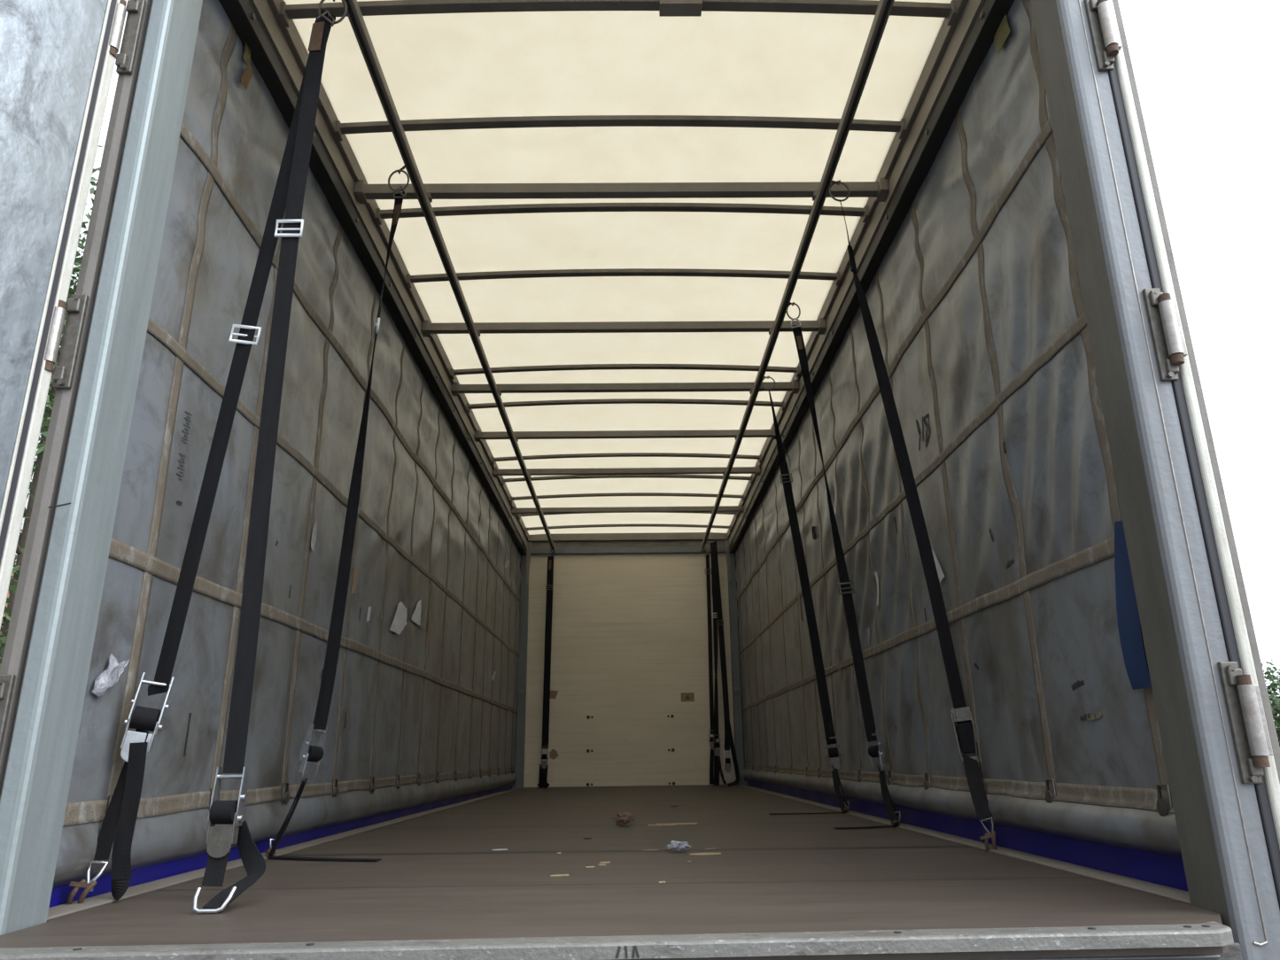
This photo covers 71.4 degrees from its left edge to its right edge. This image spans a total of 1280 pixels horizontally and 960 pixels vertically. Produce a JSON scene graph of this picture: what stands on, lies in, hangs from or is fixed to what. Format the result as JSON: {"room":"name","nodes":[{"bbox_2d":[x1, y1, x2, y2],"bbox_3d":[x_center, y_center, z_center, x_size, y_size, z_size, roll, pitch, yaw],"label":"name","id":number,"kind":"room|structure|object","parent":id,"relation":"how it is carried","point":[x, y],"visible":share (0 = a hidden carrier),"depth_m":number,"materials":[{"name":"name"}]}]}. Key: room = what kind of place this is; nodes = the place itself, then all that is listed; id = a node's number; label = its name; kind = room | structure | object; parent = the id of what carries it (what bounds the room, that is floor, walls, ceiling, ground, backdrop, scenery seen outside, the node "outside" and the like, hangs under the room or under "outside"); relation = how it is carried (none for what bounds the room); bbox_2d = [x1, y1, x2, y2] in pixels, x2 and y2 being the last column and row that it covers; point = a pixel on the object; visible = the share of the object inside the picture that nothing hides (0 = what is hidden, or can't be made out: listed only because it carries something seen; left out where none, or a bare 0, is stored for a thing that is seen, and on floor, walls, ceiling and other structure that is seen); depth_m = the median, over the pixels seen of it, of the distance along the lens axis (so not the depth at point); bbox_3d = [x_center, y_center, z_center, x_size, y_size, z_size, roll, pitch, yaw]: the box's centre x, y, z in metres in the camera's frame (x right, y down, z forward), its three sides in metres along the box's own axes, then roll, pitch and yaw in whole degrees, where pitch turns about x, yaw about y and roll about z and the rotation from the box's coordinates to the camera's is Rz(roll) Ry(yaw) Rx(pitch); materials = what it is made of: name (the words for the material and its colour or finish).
{"room":"cargo space","nodes":[
{"label":"cargo space","id":0,"kind":"room"},
{"bbox_2d":[0,785,1227,959],"bbox_3d":[-0.071,2.136,5.721,2.470,0.050,8.725,0,-17,-1],"label":"floor","id":1,"kind":"structure","parent":0,"point":[439,875],"depth_m":2.22,"materials":[{"name":"brown wood"}]},
{"bbox_2d":[0,0,202,935],"bbox_3d":[-1.297,-0.369,2.174,0.100,3.350,0.148,0,-17,-1],"label":"post","id":2,"kind":"object","parent":1,"relation":"on","point":[50,643],"visible":1,"depth_m":2.02,"materials":[{"name":"metal"}]},
{"bbox_2d":[0,0,146,755],"bbox_3d":[-1.562,-0.705,1.625,0.078,2.930,1.213,-7,-18,20],"label":"door","id":3,"kind":"structure","parent":2,"relation":"attached to","point":[58,58],"depth_m":2.05,"materials":[{"name":"metal"}]},
{"bbox_2d":[46,788,520,920],"bbox_3d":[-1.316,2.211,5.803,0.090,0.126,8.320,0,-17,-1],"label":"rail","id":4,"kind":"object","parent":1,"relation":"attached to","point":[63,910],"visible":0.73,"depth_m":2.56,"materials":[{"name":"metal"}]},
{"bbox_2d":[66,9,335,904],"bbox_3d":[-1.157,-0.260,2.494,0.367,2.626,0.089,3,-18,-12],"label":"strap","id":5,"kind":"object","parent":4,"relation":"attached to","point":[119,823],"visible":0.99,"depth_m":2.33,"materials":[{"name":"black fabric"}]},
{"bbox_2d":[550,874,568,876],"bbox_3d":[-0.222,1.094,2.464,0.052,0.003,0.012,5,-18,-17],"label":"chip","id":6,"kind":"object","parent":1,"relation":"on","point":[555,875],"visible":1,"depth_m":2.46,"materials":[{"name":"beige wood"}]},
{"bbox_2d":[0,921,1233,959],"bbox_3d":[-0.058,0.833,1.586,2.292,0.030,0.074,0,-17,-3],"label":"door sill","id":7,"kind":"structure","parent":1,"relation":"on","point":[1213,934],"depth_m":1.57,"materials":[{"name":"metal"}]},
{"bbox_2d":[612,811,634,826],"bbox_3d":[-0.081,1.620,4.259,0.096,0.066,0.078,-8,-19,22],"label":"clump","id":8,"kind":"object","parent":1,"relation":"on","point":[621,818],"visible":1,"depth_m":4.24,"materials":[{"name":"brown paper"}]},
{"bbox_2d":[648,824,674,825],"bbox_3d":[0.103,1.641,4.235,0.130,0.005,0.012,-3,-17,6],"label":"chip","id":9,"kind":"object","parent":1,"relation":"on","point":[648,825],"visible":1,"depth_m":4.23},
{"bbox_2d":[656,822,697,824],"bbox_3d":[0.178,1.654,4.283,0.200,0.007,0.024,2,-17,-7],"label":"chip","id":10,"kind":"object","parent":1,"relation":"on","point":[665,823],"visible":0.96,"depth_m":4.28,"materials":[{"name":"brown wood"}]},
{"bbox_2d":[667,840,690,852],"bbox_3d":[0.134,1.257,3.057,0.084,0.038,0.062,0,-17,-1],"label":"foil","id":11,"kind":"object","parent":1,"relation":"on","point":[678,846],"visible":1,"depth_m":3.04,"materials":[{"name":"silver plastic"}]},
{"bbox_2d":[689,853,721,854],"bbox_3d":[0.217,1.245,2.966,0.105,0.003,0.041,1,-17,-6],"label":"chip","id":12,"kind":"object","parent":1,"relation":"on","point":[691,853],"visible":1,"depth_m":2.96,"materials":[{"name":"beige wood"}]},
{"bbox_2d":[739,785,1190,904],"bbox_3d":[1.173,2.190,5.833,0.090,0.126,8.320,0,-17,-1],"label":"rail","id":13,"kind":"object","parent":1,"relation":"attached to","point":[1156,889],"visible":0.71,"depth_m":2.64,"materials":[{"name":"metal"}]},
{"bbox_2d":[1029,0,1279,959],"bbox_3d":[1.192,-0.390,2.203,0.090,3.350,0.149,0,-17,-1],"label":"post","id":14,"kind":"object","parent":1,"relation":"on","point":[1228,871],"visible":0.99,"depth_m":2.02,"materials":[{"name":"grey metal"}]},
{"bbox_2d":[1084,0,1279,909],"bbox_3d":[1.252,-0.383,2.731,0.092,2.950,1.237,0,-17,-1],"label":"door","id":15,"kind":"structure","parent":14,"relation":"attached to","point":[1256,745],"depth_m":2.03,"materials":[{"name":"grey metal"}]},
{"bbox_2d":[283,0,951,535],"bbox_3d":[-0.105,-0.604,6.725,2.500,0.043,8.620,0,-17,-1],"label":"ceiling","id":16,"kind":"structure","parent":0,"point":[509,64],"depth_m":4.17,"materials":[{"name":"beige fabric"}]},
{"bbox_2d":[218,0,528,555],"bbox_3d":[-1.351,-0.472,6.635,0.125,0.267,8.510,0,-17,-1],"label":"rail","id":17,"kind":"object","parent":16,"relation":"attached to","point":[279,54],"visible":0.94,"depth_m":4.09,"materials":[{"name":"metal"}]},
{"bbox_2d":[48,0,520,907],"bbox_3d":[-1.358,0.951,6.185,0.057,2.800,8.339,0,-17,-1],"label":"curtain","id":18,"kind":"object","parent":17,"relation":"hanging from","point":[413,728],"visible":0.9,"depth_m":3.30,"materials":[{"name":"plastic"}]},
{"bbox_2d":[91,654,129,697],"bbox_3d":[-1.294,0.481,2.189,0.018,0.105,0.130,-1,-17,2],"label":"scrap","id":19,"kind":"object","parent":18,"relation":"attached to","point":[107,678],"visible":1,"depth_m":2.17,"materials":[{"name":"white plastic"}]},
{"bbox_2d":[240,42,253,89],"bbox_3d":[-1.327,-1.402,3.002,0.017,0.145,0.074,0,-17,-1],"label":"label","id":20,"kind":"object","parent":18,"relation":"attached to","point":[247,74],"visible":1,"depth_m":3.00,"materials":[{"name":"brown paper"}]},
{"bbox_2d":[310,519,317,551],"bbox_3d":[-1.322,0.222,3.616,0.005,0.140,0.060,0,-17,-3],"label":"scrap","id":21,"kind":"object","parent":18,"relation":"attached to","point":[314,531],"visible":1,"depth_m":3.61,"materials":[{"name":"white paper"}]},
{"bbox_2d":[351,567,357,595],"bbox_3d":[-1.330,0.473,4.151,0.006,0.120,0.070,0,-17,-1],"label":"paper scrap","id":22,"kind":"object","parent":18,"relation":"attached to","point":[355,571],"visible":1,"depth_m":4.15,"materials":[{"name":"brown paper"}]},
{"bbox_2d":[366,606,371,621],"bbox_3d":[-1.331,0.658,4.376,0.002,0.080,0.050,0,-17,-2],"label":"paper scrap","id":23,"kind":"object","parent":18,"relation":"attached to","point":[369,608],"visible":1,"depth_m":4.37,"materials":[{"name":"white paper"}]},
{"bbox_2d":[389,601,407,635],"bbox_3d":[-1.334,0.761,4.931,0.010,0.185,0.330,-1,-17,0],"label":"paper scrap","id":24,"kind":"object","parent":18,"relation":"attached to","point":[399,621],"visible":1,"depth_m":4.95,"materials":[{"name":"white paper"}]},
{"bbox_2d":[411,599,421,625],"bbox_3d":[-1.335,0.771,5.310,0.010,0.160,0.260,0,-17,-1],"label":"paper scrap","id":25,"kind":"object","parent":18,"relation":"attached to","point":[416,616],"visible":1,"depth_m":5.35,"materials":[{"name":"white paper"}]},
{"bbox_2d":[426,616,430,648],"bbox_3d":[-1.344,0.966,5.663,0.005,0.220,0.090,0,-17,-2],"label":"paper scrap","id":26,"kind":"object","parent":18,"relation":"attached to","point":[429,625],"visible":1,"depth_m":5.67,"materials":[{"name":"brown paper"}]},
{"bbox_2d":[354,178,889,204],"bbox_3d":[-0.080,-1.318,4.059,2.408,0.065,0.095,0,-17,-1],"label":"roof beam","id":27,"kind":"structure","parent":17,"relation":"attached to","point":[879,190],"depth_m":4.04,"materials":[{"name":"metal"}]},
{"bbox_2d":[421,318,826,337],"bbox_3d":[-0.091,-0.916,5.348,2.408,0.065,0.095,0,-17,-1],"label":"roof beam","id":28,"kind":"structure","parent":17,"relation":"attached to","point":[819,326],"depth_m":5.33,"materials":[{"name":"metal"}]},
{"bbox_2d":[451,380,799,395],"bbox_3d":[-0.100,-0.643,6.221,2.408,0.065,0.095,0,-17,-1],"label":"roof beam","id":29,"kind":"structure","parent":17,"relation":"attached to","point":[793,386],"depth_m":6.20,"materials":[{"name":"metal"}]},
{"bbox_2d":[511,504,743,515],"bbox_3d":[-0.128,0.313,9.285,2.408,0.065,0.095,0,-17,-1],"label":"roof beam","id":30,"kind":"structure","parent":17,"relation":"attached to","point":[515,510],"depth_m":9.26,"materials":[{"name":"metal"}]},
{"bbox_2d":[278,0,958,27],"bbox_3d":[-0.071,-1.669,3.152,2.380,0.095,0.066,0,-17,-1],"label":"hoop","id":31,"kind":"object","parent":16,"relation":"attached to","point":[666,8],"visible":0.99,"depth_m":3.15,"materials":[{"name":"metal"}]},
{"bbox_2d":[333,115,907,140],"bbox_3d":[-0.077,-1.481,3.736,2.380,0.085,0.060,0,-17,-1],"label":"hoop","id":32,"kind":"object","parent":16,"relation":"attached to","point":[341,129],"visible":0.98,"depth_m":3.73,"materials":[{"name":"metal"}]},
{"bbox_2d":[374,202,869,224],"bbox_3d":[-0.082,-1.298,4.322,2.380,0.085,0.060,0,-17,-1],"label":"hoop","id":33,"kind":"object","parent":16,"relation":"attached to","point":[567,207],"visible":0.94,"depth_m":4.31,"materials":[{"name":"metal"}]},
{"bbox_2d":[405,268,841,287],"bbox_3d":[-0.088,-1.117,4.905,2.380,0.085,0.060,0,-17,-1],"label":"hoop","id":34,"kind":"object","parent":16,"relation":"attached to","point":[606,272],"visible":0.94,"depth_m":4.90,"materials":[{"name":"metal"}]},
{"bbox_2d":[449,364,799,379],"bbox_3d":[-0.099,-0.747,6.088,2.380,0.085,0.060,0,-17,-1],"label":"hoop","id":35,"kind":"object","parent":16,"relation":"attached to","point":[584,367],"visible":0.94,"depth_m":6.08,"materials":[{"name":"metal"}]},
{"bbox_2d":[465,398,784,412],"bbox_3d":[-0.104,-0.563,6.680,2.380,0.085,0.060,0,-17,-1],"label":"hoop","id":36,"kind":"object","parent":16,"relation":"attached to","point":[469,407],"visible":0.95,"depth_m":6.67,"materials":[{"name":"metal"}]},
{"bbox_2d":[491,452,761,465],"bbox_3d":[-0.116,-0.193,7.864,2.380,0.085,0.060,0,-17,-1],"label":"hoop","id":37,"kind":"object","parent":16,"relation":"attached to","point":[615,454],"visible":0.96,"depth_m":7.85,"materials":[{"name":"metal"}]},
{"bbox_2d":[501,474,752,485],"bbox_3d":[-0.121,-0.009,8.456,2.380,0.085,0.060,0,-17,-1],"label":"hoop","id":38,"kind":"object","parent":16,"relation":"attached to","point":[709,477],"visible":0.9,"depth_m":8.45,"materials":[{"name":"metal"}]},
{"bbox_2d":[510,492,744,503],"bbox_3d":[-0.127,0.176,9.048,2.380,0.085,0.060,0,-17,-1],"label":"hoop","id":39,"kind":"object","parent":16,"relation":"attached to","point":[512,499],"visible":0.98,"depth_m":9.04,"materials":[{"name":"metal"}]},
{"bbox_2d":[517,512,737,519],"bbox_3d":[-0.132,0.367,9.659,2.380,0.085,0.060,0,-17,-1],"label":"hoop","id":40,"kind":"object","parent":16,"relation":"attached to","point":[720,513],"visible":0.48,"depth_m":9.65,"materials":[{"name":"metal"}]},
{"bbox_2d":[524,523,731,533],"bbox_3d":[-0.138,0.551,10.251,2.380,0.085,0.060,0,-17,-1],"label":"hoop","id":41,"kind":"object","parent":16,"relation":"attached to","point":[636,524],"visible":0.97,"depth_m":10.24,"materials":[{"name":"metal"}]},
{"bbox_2d":[727,0,1014,553],"bbox_3d":[1.144,-0.492,6.665,0.125,0.267,8.510,0,-17,-1],"label":"rail","id":42,"kind":"object","parent":16,"relation":"attached to","point":[958,50],"visible":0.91,"depth_m":3.93,"materials":[{"name":"metal"}]},
{"bbox_2d":[474,427,775,442],"bbox_3d":[-0.108,-0.362,7.123,2.408,0.065,0.095,0,-17,-1],"label":"roof beam","id":43,"kind":"structure","parent":42,"relation":"attached to","point":[479,435],"depth_m":7.10,"materials":[{"name":"metal"}]},
{"bbox_2d":[492,465,760,477],"bbox_3d":[-0.117,-0.076,8.040,2.408,0.065,0.095,0,-17,-1],"label":"roof beam","id":44,"kind":"structure","parent":42,"relation":"attached to","point":[756,470],"depth_m":8.02,"materials":[{"name":"metal"}]},
{"bbox_2d":[734,0,1188,892],"bbox_3d":[1.175,0.930,6.215,0.077,2.800,8.339,0,-17,-1],"label":"curtain","id":45,"kind":"object","parent":42,"relation":"hanging from","point":[975,302],"visible":0.88,"depth_m":3.19,"materials":[{"name":"plastic"}]},
{"bbox_2d":[798,596,801,620],"bbox_3d":[1.169,0.937,6.523,0.006,0.190,0.090,0,-17,-1],"label":"paper scrap","id":46,"kind":"object","parent":45,"relation":"attached to","point":[799,603],"visible":1,"depth_m":6.52,"materials":[{"name":"brown paper"}]},
{"bbox_2d":[811,526,815,539],"bbox_3d":[1.171,0.355,6.003,0.014,0.098,0.062,0,-17,-1],"label":"wire loop","id":47,"kind":"object","parent":45,"relation":"attached to","point":[812,527],"visible":1,"depth_m":5.98,"materials":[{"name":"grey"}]},
{"bbox_2d":[834,646,841,681],"bbox_3d":[1.188,1.100,5.336,0.009,0.210,0.120,0,-17,-1],"label":"paper scrap","id":48,"kind":"object","parent":45,"relation":"attached to","point":[835,649],"visible":1,"depth_m":5.34,"materials":[{"name":"brown paper"}]},
{"bbox_2d":[865,628,869,645],"bbox_3d":[1.197,0.825,4.673,0.009,0.090,0.050,1,-17,-4],"label":"scrap","id":49,"kind":"object","parent":45,"relation":"attached to","point":[867,631],"visible":1,"depth_m":4.67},
{"bbox_2d":[874,571,878,605],"bbox_3d":[1.195,0.548,4.489,0.021,0.180,0.065,0,-17,-1],"label":"paper scrap","id":50,"kind":"object","parent":45,"relation":"attached to","point":[875,573],"visible":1,"depth_m":4.50,"materials":[{"name":"grey paper"}]},
{"bbox_2d":[931,549,944,582],"bbox_3d":[1.202,0.343,3.597,0.004,0.150,0.120,0,-17,-1],"label":"paper scrap","id":51,"kind":"object","parent":45,"relation":"attached to","point":[941,576],"visible":0.7,"depth_m":3.59,"materials":[{"name":"white paper"}]},
{"bbox_2d":[993,14,1010,54],"bbox_3d":[1.191,-1.467,2.931,0.009,0.070,0.100,0,-17,-1],"label":"label","id":52,"kind":"object","parent":45,"relation":"attached to","point":[1004,30],"visible":1,"depth_m":2.93,"materials":[{"name":"yellow paper"}]},
{"bbox_2d":[1114,520,1151,690],"bbox_3d":[1.201,0.299,2.175,0.023,0.411,0.097,6,-18,-20],"label":"patch","id":53,"kind":"object","parent":45,"relation":"hanging from","point":[1128,615],"visible":0.74,"depth_m":2.17,"materials":[{"name":"blue fabric"}]},
{"bbox_2d":[523,552,736,788],"bbox_3d":[-0.125,2.148,10.307,2.380,2.660,0.062,0,-17,-1],"label":"wall","id":54,"kind":"structure","parent":0,"point":[630,631],"depth_m":10.27,"materials":[{"name":"paint"}]},
{"bbox_2d":[512,542,531,789],"bbox_3d":[-1.363,2.251,10.205,0.180,3.130,0.152,0,-17,-1],"label":"post","id":55,"kind":"object","parent":54,"relation":"attached to","point":[524,563],"visible":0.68,"depth_m":10.18,"materials":[{"name":"metal"}]},
{"bbox_2d":[549,748,558,760],"bbox_3d":[-0.964,3.074,9.987,0.100,0.120,0.002,0,-17,-1],"label":"scrap","id":56,"kind":"object","parent":54,"relation":"attached to","point":[553,754],"visible":1,"depth_m":9.99,"materials":[{"name":"beige paper"}]},
{"bbox_2d":[550,690,558,698],"bbox_3d":[-0.986,2.454,10.180,0.100,0.100,0.002,0,-17,-1],"label":"scrap","id":57,"kind":"object","parent":54,"relation":"attached to","point":[553,694],"visible":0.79,"depth_m":10.18,"materials":[{"name":"beige paper"}]},
{"bbox_2d":[528,532,727,555],"bbox_3d":[-0.142,0.754,10.732,2.520,0.285,0.160,0,-17,-1],"label":"header beam","id":58,"kind":"structure","parent":54,"relation":"attached to","point":[663,542],"depth_m":10.67,"materials":[{"name":"metal"}]},
{"bbox_2d":[341,0,556,552],"bbox_3d":[-0.996,-0.442,6.606,0.060,0.100,8.465,0,-17,-1],"label":"rail","id":59,"kind":"object","parent":58,"relation":"attached to","point":[354,15],"visible":1,"depth_m":4.02,"materials":[{"name":"metal"}]},
{"bbox_2d":[192,0,347,914],"bbox_3d":[-0.954,-0.320,2.425,0.151,2.695,0.241,8,-19,-25],"label":"strap","id":60,"kind":"object","parent":59,"relation":"hanging from","point":[220,840],"visible":1,"depth_m":2.35,"materials":[{"name":"fabric"}]},
{"bbox_2d":[264,163,409,861],"bbox_3d":[-1.067,-0.014,3.381,0.472,2.710,0.153,-7,-19,20],"label":"strap","id":61,"kind":"object","parent":59,"relation":"hanging from","point":[308,753],"visible":0.97,"depth_m":3.28,"materials":[{"name":"fabric"}]},
{"bbox_2d":[537,549,553,788],"bbox_3d":[-1.070,2.096,10.143,0.133,2.699,0.077,0,-17,-1],"label":"strap","id":62,"kind":"object","parent":59,"relation":"hanging from","point":[543,767],"visible":1,"depth_m":10.12,"materials":[{"name":"fabric"}]},
{"bbox_2d":[699,0,894,550],"bbox_3d":[0.790,-0.457,6.627,0.060,0.100,8.465,0,-17,-1],"label":"rail","id":63,"kind":"object","parent":58,"relation":"attached to","point":[884,8],"visible":1,"depth_m":4.04,"materials":[{"name":"metal"}]},
{"bbox_2d":[704,547,716,784],"bbox_3d":[0.804,2.073,10.191,0.106,2.675,0.059,0,-17,-1],"label":"strap","id":64,"kind":"object","parent":63,"relation":"hanging from","point":[708,573],"visible":1,"depth_m":10.17,"materials":[{"name":"fabric"}]},
{"bbox_2d":[706,540,726,785],"bbox_3d":[0.861,2.025,10.139,0.147,2.751,0.079,-6,-18,18],"label":"strap","id":65,"kind":"object","parent":63,"relation":"hanging from","point":[717,768],"visible":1,"depth_m":10.02,"materials":[{"name":"black fabric"}]},
{"bbox_2d":[711,541,739,786],"bbox_3d":[0.965,2.022,10.090,0.217,2.750,0.070,-2,-17,5],"label":"strap","id":66,"kind":"object","parent":63,"relation":"hanging from","point":[728,735],"visible":1,"depth_m":10.05,"materials":[{"name":"fabric"}]},
{"bbox_2d":[760,375,849,814],"bbox_3d":[0.933,0.589,5.430,0.468,2.730,0.256,0,-17,-1],"label":"strap","id":67,"kind":"object","parent":63,"relation":"hanging from","point":[835,764],"visible":0.99,"depth_m":5.43,"materials":[{"name":"fabric"}]},
{"bbox_2d":[785,302,901,829],"bbox_3d":[0.993,0.284,4.454,0.356,2.730,0.296,2,-18,-10],"label":"strap","id":68,"kind":"object","parent":63,"relation":"hanging from","point":[872,733],"visible":0.99,"depth_m":4.44,"materials":[{"name":"fabric"}]},
{"bbox_2d":[829,179,997,852],"bbox_3d":[1.050,-0.010,3.513,0.364,2.710,0.256,-9,-19,24],"label":"strap","id":69,"kind":"object","parent":63,"relation":"hanging from","point":[961,715],"visible":0.96,"depth_m":3.46,"materials":[{"name":"fabric"}]},
{"bbox_2d":[681,692,694,701],"bbox_3d":[0.544,2.484,10.185,0.156,0.100,0.002,0,-17,-1],"label":"label","id":70,"kind":"object","parent":54,"relation":"attached to","point":[685,696],"visible":1,"depth_m":10.19,"materials":[{"name":"beige paper"}]},
{"bbox_2d":[724,540,747,785],"bbox_3d":[1.116,2.231,10.234,0.180,3.130,0.152,0,-17,-1],"label":"post","id":71,"kind":"object","parent":54,"relation":"attached to","point":[737,703],"visible":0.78,"depth_m":10.22,"materials":[{"name":"metal"}]},
{"label":"outside","id":72,"kind":"structure","parent":0,"visible":0},
{"label":"ground","id":73,"kind":"structure","parent":72,"visible":0},
{"bbox_2d":[0,573,13,632],"bbox_3d":[-21.385,8.188,36.059,10.800,9.450,9.200,0,-17,-1],"label":"brick house","id":74,"kind":"structure","parent":73,"relation":"on","point":[8,594],"depth_m":33.64,"materials":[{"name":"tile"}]},
{"bbox_2d":[0,528,22,636],"bbox_3d":[-20.505,5.405,30.431,5.668,11.406,6.088,0,-17,-1],"label":"tree","id":75,"kind":"object","parent":73,"relation":"on","point":[16,555],"visible":0.02,"depth_m":31.52,"materials":[{"name":"green plant"}]},
{"bbox_2d":[0,145,102,663],"bbox_3d":[-17.067,-0.607,24.812,9.756,21.484,8.576,-4,-18,10],"label":"tree","id":76,"kind":"object","parent":73,"relation":"on","point":[13,582],"visible":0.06,"depth_m":24.82,"materials":[{"name":"green plant"}]},
{"bbox_2d":[1261,659,1279,731],"bbox_3d":[34.729,14.007,51.170,10.568,7.052,10.602,0,-17,-1],"label":"tree","id":77,"kind":"object","parent":73,"relation":"on","point":[1270,695],"visible":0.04,"depth_m":50.62,"materials":[{"name":"green plant"}]},
{"bbox_2d":[1263,661,1279,747],"bbox_3d":[31.152,11.561,42.023,9.606,6.455,6.061,-16,-23,41],"label":"tree","id":78,"kind":"object","parent":73,"relation":"on","point":[1273,686],"visible":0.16,"depth_m":42.52,"materials":[{"name":"green plant"}]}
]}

